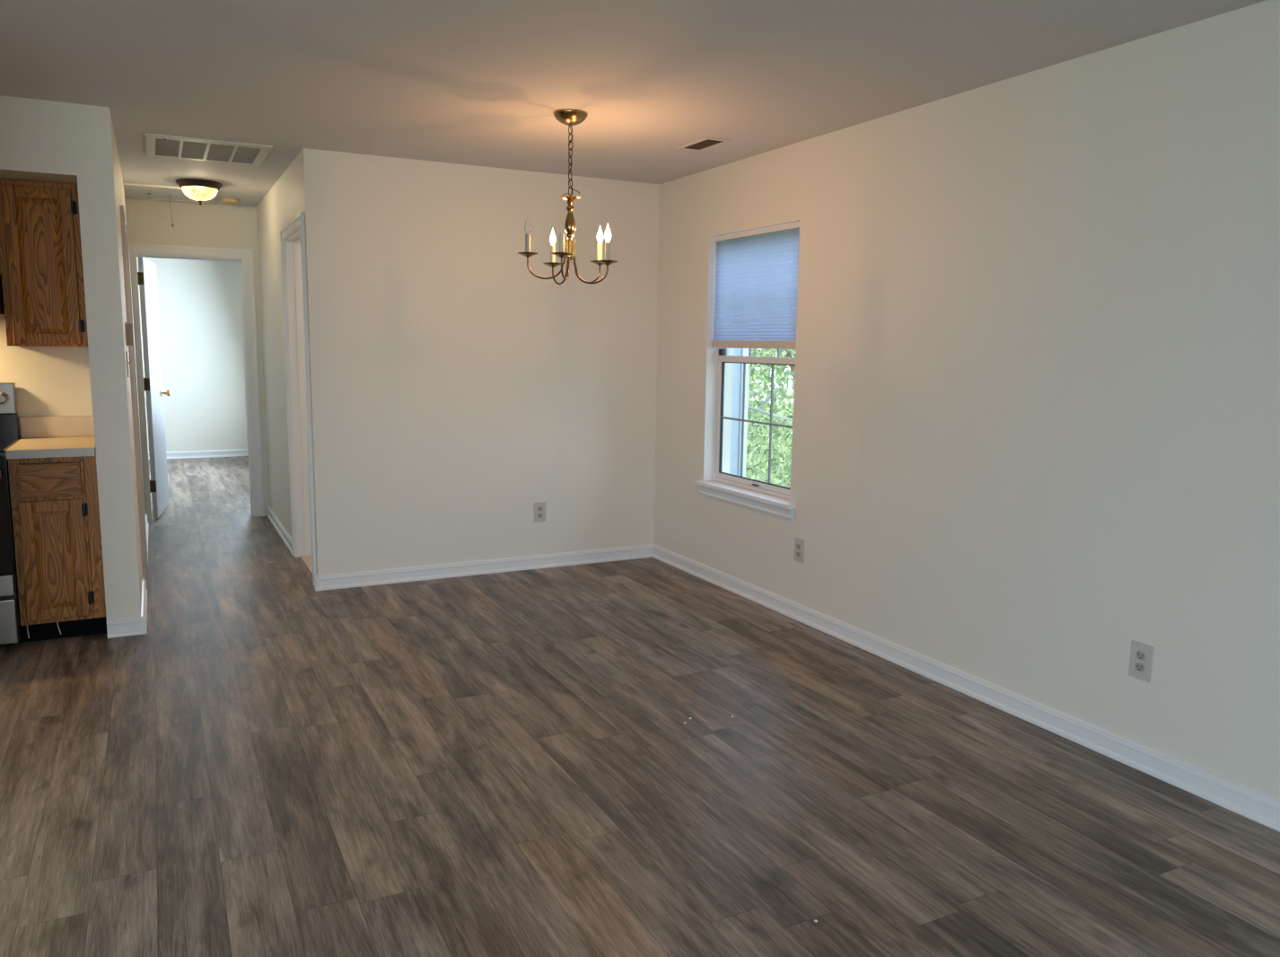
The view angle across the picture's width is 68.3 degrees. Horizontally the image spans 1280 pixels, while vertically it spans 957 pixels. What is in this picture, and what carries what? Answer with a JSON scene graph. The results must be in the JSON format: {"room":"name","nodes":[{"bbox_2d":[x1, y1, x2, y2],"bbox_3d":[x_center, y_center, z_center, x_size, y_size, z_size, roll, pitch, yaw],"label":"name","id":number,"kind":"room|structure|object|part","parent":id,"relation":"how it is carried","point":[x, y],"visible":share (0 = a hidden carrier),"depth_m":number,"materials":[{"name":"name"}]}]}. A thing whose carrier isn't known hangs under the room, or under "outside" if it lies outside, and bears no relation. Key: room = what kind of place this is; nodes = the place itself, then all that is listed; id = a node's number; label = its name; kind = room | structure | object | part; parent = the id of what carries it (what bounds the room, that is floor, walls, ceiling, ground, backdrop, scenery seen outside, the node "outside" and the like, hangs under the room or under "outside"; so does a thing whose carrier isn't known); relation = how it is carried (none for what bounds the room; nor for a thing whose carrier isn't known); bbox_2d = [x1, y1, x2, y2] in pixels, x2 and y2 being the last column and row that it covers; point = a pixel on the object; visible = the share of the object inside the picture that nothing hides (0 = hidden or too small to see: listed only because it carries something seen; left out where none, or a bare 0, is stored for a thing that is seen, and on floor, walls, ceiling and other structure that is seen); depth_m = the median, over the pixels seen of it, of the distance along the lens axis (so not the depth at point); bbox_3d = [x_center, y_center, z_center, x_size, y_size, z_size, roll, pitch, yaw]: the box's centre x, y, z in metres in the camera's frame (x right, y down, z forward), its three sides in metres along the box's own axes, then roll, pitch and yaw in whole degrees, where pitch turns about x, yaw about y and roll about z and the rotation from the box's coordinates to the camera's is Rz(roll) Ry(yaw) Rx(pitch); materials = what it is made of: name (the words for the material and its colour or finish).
{"room":"empty dining room","nodes":[
{"label":"empty dining room","id":0,"kind":"room"},
{"bbox_2d":[0,95,77,184],"bbox_3d":[-4.127,-1.456,3.685,3.338,0.308,0.570,-3,9,-27],"label":"wall","id":1,"kind":"structure","parent":0,"point":[37,137],"depth_m":4.13,"materials":[{"name":"beige paint"}]},
{"bbox_2d":[0,315,92,438],"bbox_3d":[-4.299,-0.446,4.138,3.338,2.440,0.120,-3,9,-27],"label":"wall","id":2,"kind":"structure","parent":0,"point":[49,381],"depth_m":4.75,"materials":[{"name":"beige paint"}]},
{"bbox_2d":[19,415,94,438],"bbox_3d":[-2.939,-0.263,4.788,0.343,0.106,0.019,-3,9,-27],"label":"backsplash","id":3,"kind":"structure","parent":2,"relation":"attached to","point":[62,425],"depth_m":4.77,"materials":[{"name":"laminate"}]},
{"bbox_2d":[71,103,145,619],"bbox_3d":[-3.189,-0.662,5.780,0.145,2.440,3.198,-3,9,-27],"label":"wall","id":4,"kind":"structure","parent":0,"point":[100,188],"depth_m":4.37,"materials":[{"name":"beige paint"}]},
{"bbox_2d":[0,178,87,346],"bbox_3d":[-2.858,-1.020,4.546,0.342,0.758,0.322,-3,9,-27],"label":"upper cabinet","id":5,"kind":"object","parent":4,"relation":"attached to","point":[41,258],"visible":0.98,"depth_m":4.41,"materials":[{"name":"brown wood"}]},
{"bbox_3d":[-2.797,-0.993,4.420,0.172,0.618,0.013,-3,9,-27],"label":"panel","id":6,"kind":"part","parent":5,"relation":"part of","materials":[{"name":"brown wood"}]},
{"bbox_2d":[106,615,146,638],"bbox_3d":[-2.465,0.713,4.532,0.164,0.087,0.020,-3,9,-27],"label":"baseboard","id":7,"kind":"structure","parent":4,"relation":"attached to","point":[132,626],"depth_m":4.53,"materials":[{"name":"white paint"}]},
{"bbox_2d":[126,350,131,376],"bbox_3d":[-2.517,-0.565,4.656,0.024,0.124,0.074,-3,9,-27],"label":"light switch","id":8,"kind":"object","parent":4,"relation":"attached to","point":[127,362],"visible":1,"depth_m":4.62,"materials":[{"name":"white paint"}]},
{"bbox_3d":[-2.525,-0.564,4.652,0.006,0.124,0.074,-3,9,-27],"label":"plate","id":9,"kind":"part","parent":8,"relation":"part of","materials":[{"name":"white paint"}]},
{"bbox_2d":[124,322,134,346],"bbox_3d":[-2.593,-0.732,4.796,0.034,0.120,0.090,-3,9,-27],"label":"thermostat","id":10,"kind":"object","parent":4,"relation":"attached to","point":[129,329],"visible":1,"depth_m":4.76,"materials":[{"name":"white plastic"}]},
{"bbox_3d":[-2.605,-0.731,4.790,0.005,0.120,0.090,-3,9,-27],"label":"plate","id":11,"kind":"part","parent":10,"relation":"part of","materials":[{"name":"white plastic"}]},
{"bbox_2d":[119,205,148,589],"bbox_3d":[-3.005,-0.453,5.487,0.138,2.113,0.796,-3,9,-27],"label":"door frame","id":12,"kind":"structure","parent":4,"relation":"attached to","point":[123,219],"depth_m":5.24,"materials":[{"name":"white paint"}]},
{"bbox_2d":[140,578,147,634],"bbox_3d":[-2.589,0.654,4.931,0.020,0.087,0.852,-3,9,-27],"label":"baseboard","id":13,"kind":"structure","parent":4,"relation":"attached to","point":[144,609],"depth_m":4.84,"materials":[{"name":"white paint"}]},
{"bbox_2d":[144,512,149,561],"bbox_3d":[-3.473,0.400,6.641,0.020,0.087,1.438,-3,9,-27],"label":"baseboard","id":14,"kind":"structure","parent":4,"relation":"attached to","point":[145,517],"depth_m":6.75,"materials":[{"name":"white paint"}]},
{"bbox_2d":[136,256,247,452],"bbox_3d":[-6.259,-1.410,10.760,3.540,2.440,0.120,-3,9,-27],"label":"wall","id":15,"kind":"structure","parent":0,"point":[199,302],"depth_m":11.22,"materials":[{"name":"beige paint"}]},
{"bbox_2d":[148,448,248,459],"bbox_3d":[-6.297,-0.233,10.836,3.420,0.087,0.020,-3,9,-27],"label":"baseboard","id":16,"kind":"structure","parent":15,"relation":"attached to","point":[213,453],"depth_m":11.38,"materials":[{"name":"white paint"}]},
{"bbox_2d":[126,197,269,516],"bbox_3d":[-2.461,-0.947,7.862,3.067,2.440,0.120,-3,9,-27],"label":"wall","id":17,"kind":"structure","parent":0,"point":[149,221],"depth_m":7.21,"materials":[{"name":"beige paint"}]},
{"bbox_2d":[129,243,263,523],"bbox_3d":[-3.443,-0.727,7.377,0.851,2.113,0.138,-3,9,-27],"label":"door frame","id":18,"kind":"structure","parent":17,"relation":"attached to","point":[244,257],"depth_m":7.37,"materials":[{"name":"white paint"}]},
{"bbox_2d":[137,256,171,518],"bbox_3d":[-3.916,-0.730,7.610,0.169,2.016,0.720,-2,9,-20],"label":"door","id":19,"kind":"structure","parent":18,"relation":"in","point":[146,274],"depth_m":7.46,"materials":[{"name":"white paint"}]},
{"bbox_3d":[-3.970,-0.718,7.913,0.067,0.060,0.060,-2,9,-20],"label":"knob","id":20,"kind":"part","parent":19,"relation":"part of","materials":[{"name":"gold metal"}]},
{"bbox_2d":[256,153,302,536],"bbox_3d":[-2.389,-0.748,6.462,0.120,2.440,2.464,-3,9,-27],"label":"wall","id":21,"kind":"structure","parent":0,"point":[282,203],"depth_m":6.69,"materials":[{"name":"beige paint"}]},
{"bbox_2d":[266,505,292,554],"bbox_3d":[-2.666,0.364,6.977,0.020,0.087,1.571,-3,9,-27],"label":"baseboard","id":22,"kind":"structure","parent":21,"relation":"attached to","point":[275,521],"depth_m":6.91,"materials":[{"name":"white paint"}]},
{"bbox_2d":[280,211,316,585],"bbox_3d":[-2.026,-0.478,5.757,0.138,2.113,0.936,-3,9,-27],"label":"door frame","id":23,"kind":"structure","parent":21,"relation":"attached to","point":[292,235],"depth_m":6.05,"materials":[{"name":"white paint"}]},
{"bbox_2d":[299,148,659,575],"bbox_3d":[-0.886,-0.631,5.788,2.174,2.440,0.120,-3,9,-27],"label":"wall","id":24,"kind":"structure","parent":0,"point":[456,390],"depth_m":5.66,"materials":[{"name":"beige paint"}]},
{"bbox_2d":[313,572,319,591],"bbox_3d":[-1.862,0.595,5.423,0.020,0.087,0.082,-3,9,-27],"label":"baseboard","id":25,"kind":"structure","parent":24,"relation":"attached to","point":[317,577],"depth_m":5.39,"materials":[{"name":"white paint"}]},
{"bbox_2d":[314,543,653,590],"bbox_3d":[-0.880,0.543,5.887,2.194,0.087,0.020,-3,9,-27],"label":"baseboard","id":26,"kind":"structure","parent":24,"relation":"attached to","point":[438,571],"depth_m":5.83,"materials":[{"name":"white paint"}]},
{"bbox_2d":[534,501,545,522],"bbox_3d":[-0.632,0.213,5.972,0.080,0.125,0.009,-3,9,-27],"label":"wall outlet","id":27,"kind":"object","parent":24,"relation":"attached to","point":[539,508],"visible":1,"depth_m":5.97,"materials":[{"name":"grey plastic"}]},
{"bbox_2d":[0,0,1266,207],"bbox_3d":[-2.529,-1.741,4.225,6.900,0.150,15.000,-3,9,-27],"label":"ceiling","id":28,"kind":"structure","parent":0,"point":[477,83],"depth_m":3.52,"materials":[{"name":"white paint"}]},
{"bbox_2d":[123,182,218,227],"bbox_3d":[-3.326,-1.913,6.706,0.575,0.226,0.660,-3,9,-27],"label":"attic hatch","id":29,"kind":"object","parent":28,"relation":"attached to","point":[134,190],"visible":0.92,"depth_m":6.67,"materials":[{"name":"white paint"}]},
{"bbox_3d":[-3.324,-2.021,6.690,0.535,0.008,0.620,-3,9,-27],"label":"panel","id":30,"kind":"part","parent":29,"relation":"part of","materials":[{"name":"white paint"}]},
{"bbox_3d":[-3.324,-2.018,6.691,0.575,0.014,0.660,-3,9,-27],"label":"moulding","id":31,"kind":"part","parent":29,"relation":"part of","materials":[{"name":"white"}]},
{"bbox_2d":[175,178,222,205],"bbox_3d":[-2.907,-1.881,6.234,0.282,0.146,0.282,-3,9,-27],"label":"ceiling light","id":32,"kind":"object","parent":28,"relation":"attached to","point":[201,190],"visible":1,"depth_m":6.15,"materials":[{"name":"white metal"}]},
{"bbox_3d":[-2.907,-1.875,6.235,0.216,0.078,0.216,-3,9,-27],"label":"lamp shade","id":33,"kind":"part","parent":32,"relation":"part of","materials":[{"name":"white glass"}]},
{"bbox_2d":[144,132,272,166],"bbox_3d":[-2.365,-1.788,5.154,0.604,0.012,0.630,-3,9,-27],"label":"ceiling vent","id":34,"kind":"object","parent":28,"relation":"in","point":[155,144],"visible":1,"depth_m":5.11,"materials":[{"name":"white metal"}]},
{"bbox_2d":[220,197,238,203],"bbox_3d":[-3.021,-2.041,6.947,0.124,0.030,0.124,-3,9,-27],"label":"smoke detector","id":35,"kind":"object","parent":28,"relation":"attached to","point":[227,200],"visible":1,"depth_m":6.90,"materials":[{"name":"white plastic"}]},
{"bbox_2d":[517,109,617,284],"bbox_3d":[-0.325,-1.263,4.287,0.459,0.752,0.445,-3,9,-27],"label":"chandelier","id":36,"kind":"object","parent":28,"relation":"hanging from","point":[570,118],"visible":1,"depth_m":4.26,"materials":[{"name":"gold metal"}]},
{"bbox_3d":[-0.426,-0.960,4.295,0.176,0.105,0.008,-1,8,-11],"label":"arm","id":37,"kind":"part","parent":36,"relation":"part of","materials":[{"name":"brown metal"}]},
{"bbox_3d":[-0.373,-0.967,4.411,0.008,0.121,0.176,-4,9,-29],"label":"arm","id":38,"kind":"part","parent":36,"relation":"part of","materials":[{"name":"brown metal"}]},
{"bbox_3d":[-0.333,-0.942,4.211,0.008,0.112,0.176,2,8,7],"label":"arm","id":39,"kind":"part","parent":36,"relation":"part of","materials":[{"name":"brown metal"}]},
{"bbox_3d":[-0.312,-1.430,4.250,0.022,0.311,0.022,1,8,-1],"label":"chain","id":40,"kind":"part","parent":36,"relation":"part of","materials":[{"name":"brown metal"}]},
{"bbox_3d":[-0.247,-0.966,4.396,0.008,0.115,0.176,8,11,42],"label":"arm","id":41,"kind":"part","parent":36,"relation":"part of","materials":[{"name":"brown metal"}]},
{"bbox_3d":[-0.222,-0.943,4.273,0.176,0.125,0.008,4,9,24],"label":"arm","id":42,"kind":"part","parent":36,"relation":"part of","materials":[{"name":"brown metal"}]},
{"bbox_2d":[676,137,731,151],"bbox_3d":[0.325,-1.707,4.822,0.145,0.006,0.295,-3,9,-27],"label":"ceiling vent","id":43,"kind":"object","parent":28,"relation":"in","point":[704,144],"visible":1,"depth_m":4.81,"materials":[{"name":"white metal"}]},
{"bbox_2d":[0,455,1279,956],"bbox_3d":[-2.643,0.821,4.575,6.750,0.156,14.850,-3,9,-27],"label":"floor","id":44,"kind":"structure","parent":0,"point":[505,764],"depth_m":3.02,"materials":[{"name":"laminate"}]},
{"bbox_2d":[0,382,24,645],"bbox_3d":[-3.285,0.177,4.294,0.756,1.192,0.653,-3,9,-27],"label":"range","id":45,"kind":"object","parent":44,"relation":"on","point":[12,632],"visible":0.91,"depth_m":4.28,"materials":[{"name":"black metal"}]},
{"bbox_3d":[-3.094,-0.387,4.572,0.060,0.060,0.045,-3,9,-27],"label":"knob","id":46,"kind":"part","parent":45,"relation":"part of","materials":[{"name":"silver metal"}]},
{"bbox_3d":[-3.171,0.185,4.071,0.748,0.542,0.040,-3,9,-27],"label":"oven door","id":47,"kind":"part","parent":45,"relation":"part of","materials":[{"name":"black glass"}]},
{"bbox_3d":[-3.409,-0.377,4.476,0.756,0.151,0.070,-3,9,-27],"label":"control panel","id":48,"kind":"part","parent":45,"relation":"part of","materials":[{"name":"silver metal"}]},
{"bbox_3d":[-3.178,0.667,4.139,0.748,0.204,0.040,-3,9,-27],"label":"drawer","id":49,"kind":"part","parent":45,"relation":"part of","materials":[{"name":"silver metal"}]},
{"bbox_2d":[0,438,18,453],"bbox_3d":[-3.282,-0.134,4.253,0.756,0.017,0.515,-3,9,-27],"label":"cooktop","id":50,"kind":"object","parent":45,"relation":"in","point":[4,443],"depth_m":4.42,"materials":[{"name":"black glass"}]},
{"bbox_2d":[7,455,107,641],"bbox_3d":[-2.813,0.299,4.609,0.342,0.874,0.597,-3,9,-27],"label":"base cabinet","id":51,"kind":"object","parent":44,"relation":"on","point":[55,501],"visible":0.98,"depth_m":4.36,"materials":[{"name":"brown wood"}]},
{"bbox_3d":[-2.690,0.009,4.299,0.224,0.127,0.002,-3,9,-27],"label":"drawer","id":52,"kind":"part","parent":51,"relation":"part of","materials":[{"name":"brown wood"}]},
{"bbox_3d":[-2.695,0.008,4.308,0.248,0.153,0.019,-3,9,-27],"label":"drawer","id":53,"kind":"part","parent":51,"relation":"part of","materials":[{"name":"brown wood"}]},
{"bbox_2d":[5,415,95,458],"bbox_3d":[-2.807,-0.206,4.536,0.343,0.144,0.599,-3,9,-27],"label":"countertop","id":54,"kind":"structure","parent":51,"relation":"on","point":[62,435],"depth_m":4.70,"materials":[{"name":"laminate"}]},
{"bbox_3d":[-2.701,0.375,4.359,0.250,0.554,0.019,-3,9,-27],"label":"door","id":55,"kind":"part","parent":51,"relation":"part of","materials":[{"name":"brown wood"}]},
{"bbox_3d":[-2.702,0.374,4.360,0.146,0.450,0.013,-3,9,-27],"label":"panel","id":56,"kind":"part","parent":51,"relation":"part of","materials":[{"name":"brown wood"}]},
{"bbox_2d":[653,0,1279,800],"bbox_3d":[1.381,-0.268,3.981,0.190,2.590,10.624,-3,9,-27],"label":"wall","id":57,"kind":"structure","parent":0,"point":[1036,425],"depth_m":3.51,"materials":[{"name":"beige paint"}]},
{"bbox_2d":[692,219,800,519],"bbox_3d":[0.649,-0.613,5.297,0.197,1.539,0.994,-3,9,-27],"label":"window","id":58,"kind":"structure","parent":57,"relation":"in","point":[768,497],"depth_m":5.60,"materials":[{"name":"white plastic"}]},
{"bbox_3d":[0.720,-1.001,5.277,0.028,0.699,0.864,-3,9,-27],"label":"sash","id":59,"kind":"part","parent":58,"relation":"part of","materials":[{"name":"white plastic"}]},
{"bbox_2d":[711,220,799,349],"bbox_3d":[0.647,-1.050,5.231,0.040,0.651,0.882,-3,9,-27],"label":"cellular shade","id":60,"kind":"object","parent":58,"relation":"attached to","point":[756,287],"visible":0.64,"depth_m":5.21,"materials":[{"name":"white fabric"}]},
{"bbox_3d":[0.643,-0.749,5.272,0.034,0.044,0.877,-3,9,-27],"label":"rail","id":61,"kind":"part","parent":60,"relation":"part of","materials":[{"name":"grey plastic"}]},
{"bbox_3d":[0.652,-1.356,5.188,0.040,0.033,0.882,-3,9,-27],"label":"head rail","id":62,"kind":"part","parent":60,"relation":"part of","materials":[{"name":"white plastic"}]},
{"bbox_3d":[0.681,-0.319,5.357,0.028,0.739,0.864,-3,9,-27],"label":"sash","id":63,"kind":"part","parent":58,"relation":"part of","materials":[{"name":"white plastic"}]},
{"bbox_2d":[793,536,804,563],"bbox_3d":[0.828,0.375,4.921,0.009,0.125,0.080,-3,9,-27],"label":"wall outlet","id":64,"kind":"object","parent":57,"relation":"attached to","point":[799,543],"visible":1,"depth_m":4.92,"materials":[{"name":"grey plastic"}]},
{"bbox_2d":[652,543,1279,832],"bbox_3d":[1.842,0.991,2.987,0.020,0.087,7.724,-3,9,-27],"label":"baseboard","id":65,"kind":"structure","parent":57,"relation":"attached to","point":[1257,806],"depth_m":3.66,"materials":[{"name":"white paint"}]},
{"bbox_2d":[1128,640,1153,682],"bbox_3d":[1.708,0.624,3.219,0.009,0.125,0.080,-3,9,-27],"label":"wall outlet","id":66,"kind":"object","parent":57,"relation":"attached to","point":[1141,654],"visible":1,"depth_m":3.21,"materials":[{"name":"grey plastic"}]},
{"bbox_2d":[1134,662,1144,672],"bbox_3d":[1.705,0.644,3.221,0.003,0.027,0.034,-3,9,-27],"label":"receptacle","id":67,"kind":"object","parent":66,"relation":"attached to","point":[1139,667],"depth_m":3.22,"materials":[{"name":"grey plastic"}]},
{"bbox_2d":[1135,650,1145,660],"bbox_3d":[1.706,0.604,3.215,0.003,0.027,0.034,-3,9,-27],"label":"receptacle","id":68,"kind":"object","parent":66,"relation":"attached to","point":[1140,655],"depth_m":3.21,"materials":[{"name":"grey plastic"}]},
{"label":"outside","id":69,"kind":"structure","parent":0,"visible":0},
{"bbox_2d":[745,405,792,486],"bbox_3d":[-3.475,3.342,7.217,90.000,0.100,105.000,-3,9,-27],"label":"ground","id":70,"kind":"structure","parent":69,"point":[777,413],"depth_m":39.43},
{"bbox_2d":[729,348,749,477],"bbox_3d":[-0.435,-0.625,12.717,2.200,6.300,3.440,-3,9,-27],"label":"house","id":71,"kind":"structure","parent":70,"relation":"on","point":[737,368],"depth_m":11.63,"materials":[{"name":"white"}]},
{"bbox_2d":[745,348,795,487],"bbox_3d":[1.990,-0.788,14.121,3.101,6.304,3.266,-3,9,-27],"label":"tree","id":72,"kind":"object","parent":70,"relation":"on","point":[789,353],"visible":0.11,"depth_m":13.48,"materials":[{"name":"green plant"}]},
{"bbox_3d":[-3.348,-1.153,4.273,0.762,0.430,0.322,-3,9,-27],"label":"cabinet","id":73,"kind":"object","parent":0,"visible":0},
{"bbox_2d":[0,275,4,315],"bbox_3d":[-3.322,-0.834,4.250,0.749,0.192,0.469,-3,9,-27],"label":"range hood","id":74,"kind":"object","parent":73,"relation":"attached to","point":[2,310],"visible":0.25,"depth_m":4.42,"materials":[{"name":"black metal"}]}
]}

